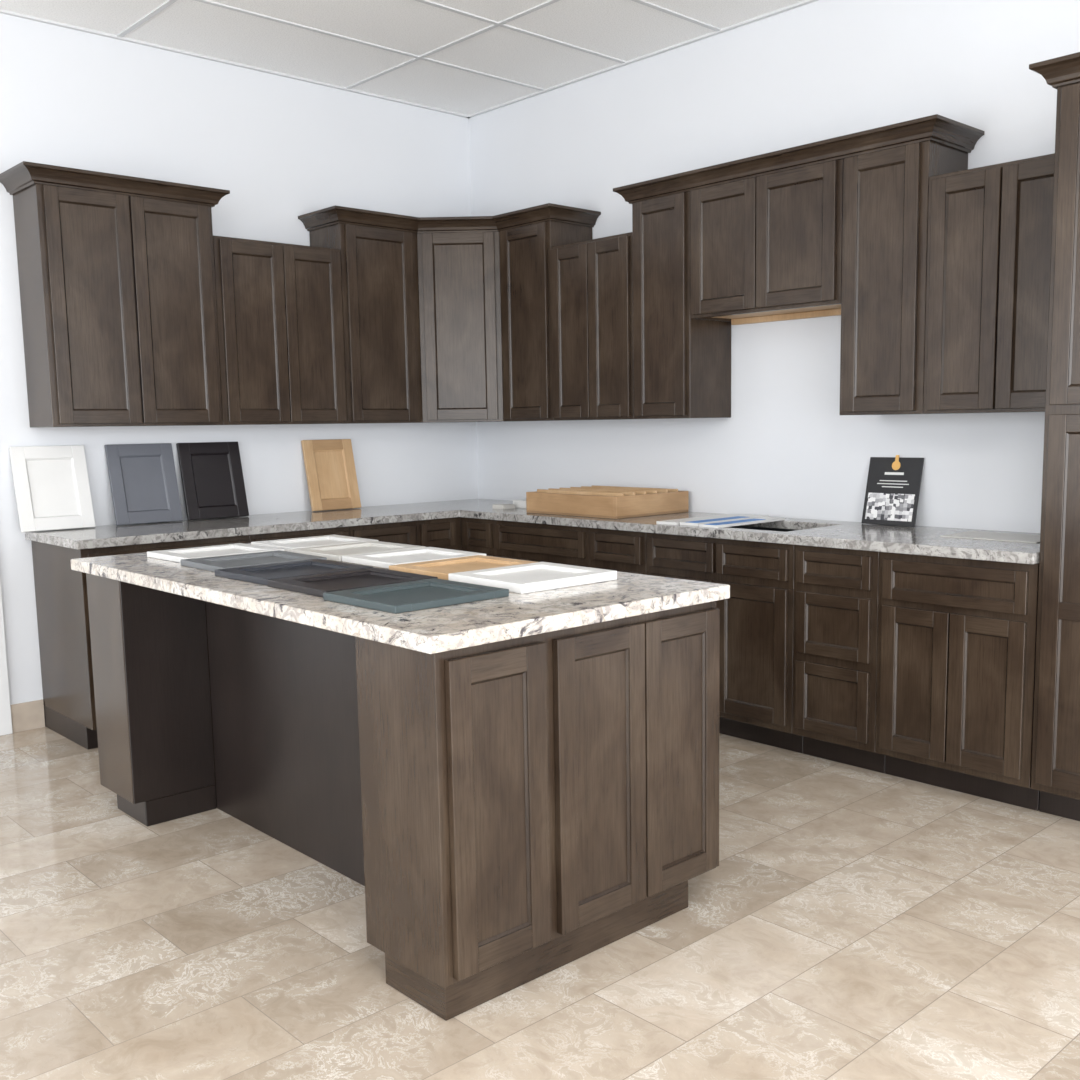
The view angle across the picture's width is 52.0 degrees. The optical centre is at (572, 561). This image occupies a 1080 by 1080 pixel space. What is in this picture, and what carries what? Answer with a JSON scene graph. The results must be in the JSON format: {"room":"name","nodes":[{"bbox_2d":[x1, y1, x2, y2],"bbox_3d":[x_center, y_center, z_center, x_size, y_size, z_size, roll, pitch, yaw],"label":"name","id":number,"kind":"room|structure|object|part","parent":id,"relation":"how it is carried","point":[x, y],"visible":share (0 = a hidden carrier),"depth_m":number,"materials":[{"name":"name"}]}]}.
{"room":"store","nodes":[
{"label":"store","id":0,"kind":"room"},
{"bbox_2d":[0,13,477,704],"bbox_3d":[-3.388,-0.696,4.176,7.600,3.169,0.120,-7,10,-43],"label":"wall","id":1,"kind":"structure","parent":0,"point":[284,149],"depth_m":5.51,"materials":[{"name":"paint"}]},
{"bbox_2d":[0,579,12,735],"bbox_3d":[-2.956,-0.220,4.542,1.075,2.120,0.020,-7,10,-43],"label":"trim","id":2,"kind":"structure","parent":1,"relation":"attached to","point":[5,707],"depth_m":4.99,"materials":[{"name":"paint"}]},
{"bbox_2d":[11,699,44,732],"bbox_3d":[-2.502,0.710,5.082,0.143,0.130,0.012,-7,10,-43],"label":"baseboard","id":3,"kind":"structure","parent":1,"relation":"attached to","point":[25,716],"depth_m":5.08,"materials":[{"name":"stone"}]},
{"bbox_2d":[0,161,229,426],"bbox_3d":[-2.047,-1.167,5.060,0.908,1.086,0.368,-7,10,-43],"label":"upper cabinet","id":4,"kind":"object","parent":1,"relation":"attached to","point":[116,272],"visible":1,"depth_m":4.91,"materials":[{"name":"brown wood"}]},
{"bbox_3d":[-2.054,-1.669,4.997,0.908,0.072,0.368,-7,10,-43],"label":"crown molding","id":5,"kind":"part","parent":4,"relation":"part of","materials":[{"name":"brown wood"}]},
{"bbox_2d":[213,235,346,424],"bbox_3d":[-1.527,-1.138,5.589,0.689,0.884,0.323,-7,10,-43],"label":"upper cabinet","id":6,"kind":"object","parent":1,"relation":"attached to","point":[280,305],"visible":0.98,"depth_m":5.45,"materials":[{"name":"brown wood"}]},
{"bbox_2d":[309,223,421,423],"bbox_3d":[-1.104,-1.271,5.978,0.479,1.040,0.323,-7,10,-43],"label":"upper cabinet","id":7,"kind":"object","parent":1,"relation":"attached to","point":[379,266],"visible":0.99,"depth_m":5.85,"materials":[{"name":"brown wood"}]},
{"bbox_2d":[298,203,600,232],"bbox_3d":[-0.645,-1.786,5.771,1.593,0.072,0.412,-1,7,-1],"label":"crown molding","id":8,"kind":"structure","parent":7,"relation":"attached to","point":[332,215],"depth_m":5.79,"materials":[{"name":"brown wood"}]},
{"bbox_2d":[0,0,802,114],"bbox_3d":[-0.207,-1.946,0.611,7.600,0.100,9.200,-7,10,-43],"label":"ceiling","id":9,"kind":"structure","parent":0,"point":[625,30],"depth_m":5.13,"materials":[{"name":"tile"}]},
{"bbox_2d":[0,726,1079,1079],"bbox_3d":[-0.161,1.297,1.014,7.600,0.100,9.200,-7,10,-43],"label":"floor","id":10,"kind":"structure","parent":0,"point":[851,922],"depth_m":2.84,"materials":[{"name":"tile"}]},
{"bbox_2d":[31,535,248,748],"bbox_3d":[-1.965,0.322,5.122,0.759,0.874,0.628,-7,10,-43],"label":"base cabinet","id":11,"kind":"object","parent":10,"relation":"on","point":[61,595],"visible":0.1,"depth_m":4.84,"materials":[{"name":"brown wood"}]},
{"bbox_2d":[25,499,1039,563],"bbox_3d":[-0.243,-0.094,4.559,2.623,0.038,3.742,-7,10,-43],"label":"countertop","id":12,"kind":"structure","parent":11,"relation":"on","point":[917,540],"depth_m":4.89,"materials":[{"name":"stone"}]},
{"bbox_2d":[9,445,95,532],"bbox_3d":[-2.362,-0.335,5.035,0.320,0.380,0.099,-7,10,-43],"label":"door","id":13,"kind":"structure","parent":12,"relation":"on","point":[52,487],"depth_m":5.03,"materials":[{"name":"white paint"}]},
{"bbox_2d":[104,443,182,525],"bbox_3d":[-2.057,-0.375,5.321,0.320,0.380,0.099,-7,10,-43],"label":"door","id":14,"kind":"structure","parent":12,"relation":"on","point":[142,477],"depth_m":5.32,"materials":[{"name":"grey paint"}]},
{"bbox_2d":[176,442,248,519],"bbox_3d":[-1.803,-0.408,5.559,0.320,0.380,0.099,-7,10,-43],"label":"door","id":15,"kind":"structure","parent":12,"relation":"on","point":[213,485],"depth_m":5.55,"materials":[{"name":"black paint"}]},
{"bbox_2d":[301,439,360,510],"bbox_3d":[-1.309,-0.473,6.022,0.300,0.380,0.099,-7,10,-43],"label":"door","id":16,"kind":"structure","parent":12,"relation":"on","point":[330,469],"depth_m":6.02,"materials":[{"name":"brown wood"}]},
{"bbox_2d":[492,504,514,508],"bbox_3d":[-0.371,-0.298,5.964,0.080,0.022,0.090,-7,10,-43],"label":"box","id":17,"kind":"object","parent":12,"relation":"on","point":[494,506],"visible":1,"depth_m":5.94,"materials":[{"name":"white paint"}]},
{"bbox_2d":[513,499,525,507],"bbox_3d":[-0.242,-0.315,6.015,0.120,0.040,0.110,-7,10,-43],"label":"box","id":18,"kind":"object","parent":12,"relation":"on","point":[518,503],"visible":0.29,"depth_m":5.97,"materials":[{"name":"paint"}]},
{"bbox_2d":[526,485,688,518],"bbox_3d":[0.173,-0.307,5.588,0.520,0.117,0.640,-7,10,-43],"label":"drawer organizer","id":19,"kind":"object","parent":12,"relation":"on","point":[609,502],"visible":1,"depth_m":5.40,"materials":[{"name":"brown wood"}]},
{"bbox_2d":[656,514,740,524],"bbox_3d":[0.595,-0.194,5.066,0.500,0.010,0.110,-7,10,-43],"label":"card","id":20,"kind":"object","parent":12,"relation":"on","point":[675,521],"visible":0.79,"depth_m":5.01,"materials":[{"name":"white paint"}]},
{"bbox_2d":[680,515,768,525],"bbox_3d":[0.692,-0.188,4.989,0.505,0.013,0.105,-7,10,-43],"label":"card","id":21,"kind":"object","parent":12,"relation":"on","point":[696,522],"visible":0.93,"depth_m":4.94,"materials":[{"name":"white paint"}]},
{"bbox_2d":[699,517,784,527],"bbox_3d":[0.754,-0.174,4.884,0.480,0.011,0.105,-7,10,-43],"label":"card","id":22,"kind":"object","parent":12,"relation":"on","point":[761,519],"visible":1,"depth_m":4.84,"materials":[{"name":"white paint"}]},
{"bbox_2d":[727,526,795,531],"bbox_3d":[0.811,-0.050,4.865,0.437,0.156,0.630,-7,10,-43],"label":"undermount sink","id":23,"kind":"object","parent":12,"relation":"in","point":[741,527],"depth_m":5.10,"materials":[{"name":"metal"}]},
{"bbox_2d":[861,455,923,526],"bbox_3d":[1.356,-0.303,4.692,0.069,0.295,0.250,-7,10,-43],"label":"display board","id":24,"kind":"object","parent":12,"relation":"on","point":[893,483],"visible":1,"depth_m":4.69,"materials":[{"name":"black paper"}]},
{"bbox_2d":[940,531,1039,542],"bbox_3d":[1.621,-0.094,4.170,0.250,0.003,0.370,-7,10,-43],"label":"sheet","id":25,"kind":"object","parent":12,"relation":"on","point":[1014,537],"visible":0.79,"depth_m":4.17,"materials":[{"name":"white paint"}]},
{"bbox_2d":[249,527,349,542],"bbox_3d":[-1.493,0.260,5.564,0.539,0.874,0.628,-7,10,-43],"label":"base cabinet","id":26,"kind":"object","parent":10,"relation":"on","point":[343,531],"visible":0.06,"depth_m":5.29,"materials":[{"name":"brown wood"}]},
{"bbox_2d":[350,521,416,545],"bbox_3d":[-1.152,0.215,5.884,0.399,0.874,0.628,-7,10,-43],"label":"base cabinet","id":27,"kind":"object","parent":10,"relation":"on","point":[399,532],"visible":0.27,"depth_m":5.63,"materials":[{"name":"brown wood"}]},
{"bbox_2d":[71,543,729,1020],"bbox_3d":[-0.655,0.480,3.534,1.030,0.914,2.130,-7,10,-43],"label":"kitchen island","id":28,"kind":"object","parent":10,"relation":"on","point":[516,787],"visible":0.8,"depth_m":2.84,"materials":[{"name":"brown wood"}]},
{"bbox_2d":[147,543,284,562],"bbox_3d":[-1.265,-0.031,3.929,0.360,0.019,0.325,-8,10,-44],"label":"door","id":29,"kind":"structure","parent":28,"relation":"on","point":[175,555],"depth_m":3.95,"materials":[{"name":"white paint"}]},
{"bbox_2d":[180,550,326,571],"bbox_3d":[-1.055,-0.001,3.666,0.360,0.019,0.325,-7,10,-42],"label":"door","id":30,"kind":"structure","parent":28,"relation":"on","point":[212,564],"depth_m":3.68,"materials":[{"name":"grey paint"}]},
{"bbox_2d":[215,559,373,585],"bbox_3d":[-0.853,0.030,3.395,0.360,0.019,0.325,-8,10,-44],"label":"door","id":31,"kind":"structure","parent":28,"relation":"on","point":[258,574],"depth_m":3.40,"materials":[{"name":"grey paint"}]},
{"bbox_2d":[251,535,377,551],"bbox_3d":[-0.978,-0.069,4.205,0.360,0.019,0.325,-7,10,-42],"label":"door","id":32,"kind":"structure","parent":28,"relation":"on","point":[325,540],"depth_m":4.23,"materials":[{"name":"white paint"}]},
{"bbox_2d":[267,568,437,596],"bbox_3d":[-0.625,0.057,3.149,0.360,0.019,0.325,-7,10,-42],"label":"door","id":33,"kind":"structure","parent":28,"relation":"on","point":[317,584],"depth_m":3.15,"materials":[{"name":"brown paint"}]},
{"bbox_2d":[289,541,424,560],"bbox_3d":[-0.765,-0.040,3.945,0.360,0.019,0.325,-8,10,-44],"label":"door","id":34,"kind":"structure","parent":28,"relation":"on","point":[331,552],"depth_m":3.96,"materials":[{"name":"white paint"}]},
{"bbox_2d":[342,547,485,568],"bbox_3d":[-0.529,-0.013,3.705,0.360,0.019,0.325,-7,10,-42],"label":"door","id":35,"kind":"structure","parent":28,"relation":"on","point":[378,559],"depth_m":3.71,"materials":[{"name":"white paint"}]},
{"bbox_2d":[323,578,508,613],"bbox_3d":[-0.407,0.086,2.892,0.360,0.019,0.325,-8,10,-44],"label":"door","id":36,"kind":"structure","parent":28,"relation":"on","point":[395,598],"depth_m":2.86,"materials":[{"name":"teal paint"}]},
{"bbox_2d":[389,555,535,579],"bbox_3d":[-0.327,0.017,3.435,0.360,0.019,0.325,-8,10,-44],"label":"door","id":37,"kind":"structure","parent":28,"relation":"on","point":[440,569],"depth_m":3.46,"materials":[{"name":"brown wood"}]},
{"bbox_2d":[448,562,616,593],"bbox_3d":[-0.113,0.043,3.174,0.360,0.026,0.325,-7,10,-42],"label":"door","id":38,"kind":"structure","parent":28,"relation":"on","point":[538,576],"depth_m":3.13,"materials":[{"name":"white paint"}]},
{"bbox_2d":[416,517,495,556],"bbox_3d":[-0.588,0.164,6.230,0.897,0.874,0.897,-7,10,-43],"label":"base cabinet","id":39,"kind":"object","parent":10,"relation":"on","point":[457,533],"visible":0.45,"depth_m":5.84,"materials":[{"name":"brown wood"}]},
{"bbox_2d":[495,520,589,566],"bbox_3d":[0.059,0.215,5.744,0.628,0.874,0.699,-7,10,-43],"label":"base cabinet","id":40,"kind":"object","parent":10,"relation":"on","point":[567,545],"visible":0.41,"depth_m":5.47,"materials":[{"name":"brown wood"}]},
{"bbox_2d":[589,528,646,574],"bbox_3d":[0.425,0.257,5.360,0.628,0.874,0.364,-7,10,-43],"label":"base cabinet","id":41,"kind":"object","parent":10,"relation":"on","point":[616,550],"visible":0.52,"depth_m":5.10,"materials":[{"name":"brown wood"}]},
{"bbox_2d":[646,526,802,752],"bbox_3d":[0.826,0.303,4.939,0.628,0.875,0.799,-7,10,-43],"label":"base cabinet","id":42,"kind":"object","parent":10,"relation":"on","point":[757,618],"visible":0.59,"depth_m":4.60,"materials":[{"name":"brown wood"}]},
{"bbox_2d":[792,545,885,772],"bbox_3d":[1.231,0.351,4.513,0.628,0.874,0.379,-7,10,-43],"label":"base cabinet","id":43,"kind":"object","parent":10,"relation":"on","point":[835,632],"visible":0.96,"depth_m":4.29,"materials":[{"name":"brown wood"}]},
{"bbox_2d":[875,552,1039,810],"bbox_3d":[1.567,0.390,4.160,0.628,0.874,0.597,-7,10,-43],"label":"base cabinet","id":44,"kind":"object","parent":10,"relation":"on","point":[956,643],"visible":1,"depth_m":3.93,"materials":[{"name":"brown wood"}]},
{"bbox_2d":[1029,52,1079,820],"bbox_3d":[1.993,-0.345,3.571,0.673,2.466,0.842,-7,10,-43],"label":"pantry cabinet","id":45,"kind":"object","parent":10,"relation":"on","point":[1055,768],"visible":1,"depth_m":3.60,"materials":[{"name":"brown wood"}]},
{"bbox_3d":[1.976,-1.532,3.424,0.673,0.072,0.842,-7,10,-43],"label":"crown molding","id":46,"kind":"part","parent":45,"relation":"part of","materials":[{"name":"brown wood"}]},
{"bbox_2d":[469,0,1079,532],"bbox_3d":[2.577,-0.697,3.484,0.120,3.169,9.320,-7,10,-43],"label":"wall","id":47,"kind":"structure","parent":0,"point":[819,70],"depth_m":5.03,"materials":[{"name":"paint"}]},
{"bbox_2d":[0,0,817,117],"bbox_3d":[-0.207,-1.891,0.617,7.600,0.013,9.200,-7,10,-43],"label":"grid","id":48,"kind":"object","parent":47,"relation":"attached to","point":[120,36],"depth_m":5.22,"materials":[{"name":"white metal"}]},
{"bbox_2d":[417,232,512,422],"bbox_3d":[-0.604,-1.312,6.246,0.617,1.040,0.617,-7,10,-43],"label":"upper cabinet","id":49,"kind":"object","parent":47,"relation":"attached to","point":[459,282],"visible":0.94,"depth_m":6.02,"materials":[{"name":"brown wood"}]},
{"bbox_2d":[499,221,591,420],"bbox_3d":[-0.143,-1.284,5.974,0.323,1.040,0.409,-7,10,-43],"label":"upper cabinet","id":50,"kind":"object","parent":47,"relation":"attached to","point":[525,274],"visible":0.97,"depth_m":5.85,"materials":[{"name":"brown wood"}]},
{"bbox_2d":[550,232,633,419],"bbox_3d":[0.196,-1.168,5.629,0.323,0.884,0.574,-7,10,-43],"label":"upper cabinet","id":51,"kind":"object","parent":47,"relation":"attached to","point":[592,280],"visible":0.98,"depth_m":5.50,"materials":[{"name":"brown wood"}]},
{"bbox_2d":[632,191,730,418],"bbox_3d":[0.517,-1.208,5.282,0.323,1.040,0.359,-7,10,-43],"label":"upper cabinet","id":52,"kind":"object","parent":47,"relation":"attached to","point":[682,364],"visible":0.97,"depth_m":5.17,"materials":[{"name":"brown wood"}]},
{"bbox_2d":[690,159,842,324],"bbox_3d":[0.912,-1.378,4.836,0.323,0.605,0.798,-7,10,-43],"label":"upper cabinet","id":53,"kind":"object","parent":47,"relation":"attached to","point":[764,248],"visible":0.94,"depth_m":4.71,"materials":[{"name":"brown wood"}]},
{"bbox_2d":[613,114,984,203],"bbox_3d":[0.897,-1.685,4.777,0.368,0.072,1.663,-7,10,-43],"label":"crown molding","id":54,"kind":"structure","parent":53,"relation":"attached to","point":[936,128],"depth_m":4.46,"materials":[{"name":"brown wood"}]},
{"bbox_2d":[839,141,967,414],"bbox_3d":[1.319,-1.115,4.439,0.323,1.040,0.374,-7,10,-43],"label":"upper cabinet","id":55,"kind":"object","parent":47,"relation":"attached to","point":[886,192],"visible":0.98,"depth_m":4.32,"materials":[{"name":"brown wood"}]},
{"bbox_2d":[923,153,1054,413],"bbox_3d":[1.657,-0.999,4.095,0.323,0.884,0.602,-7,10,-43],"label":"upper cabinet","id":56,"kind":"object","parent":47,"relation":"attached to","point":[989,238],"visible":0.79,"depth_m":4.02,"materials":[{"name":"brown wood"}]}
]}

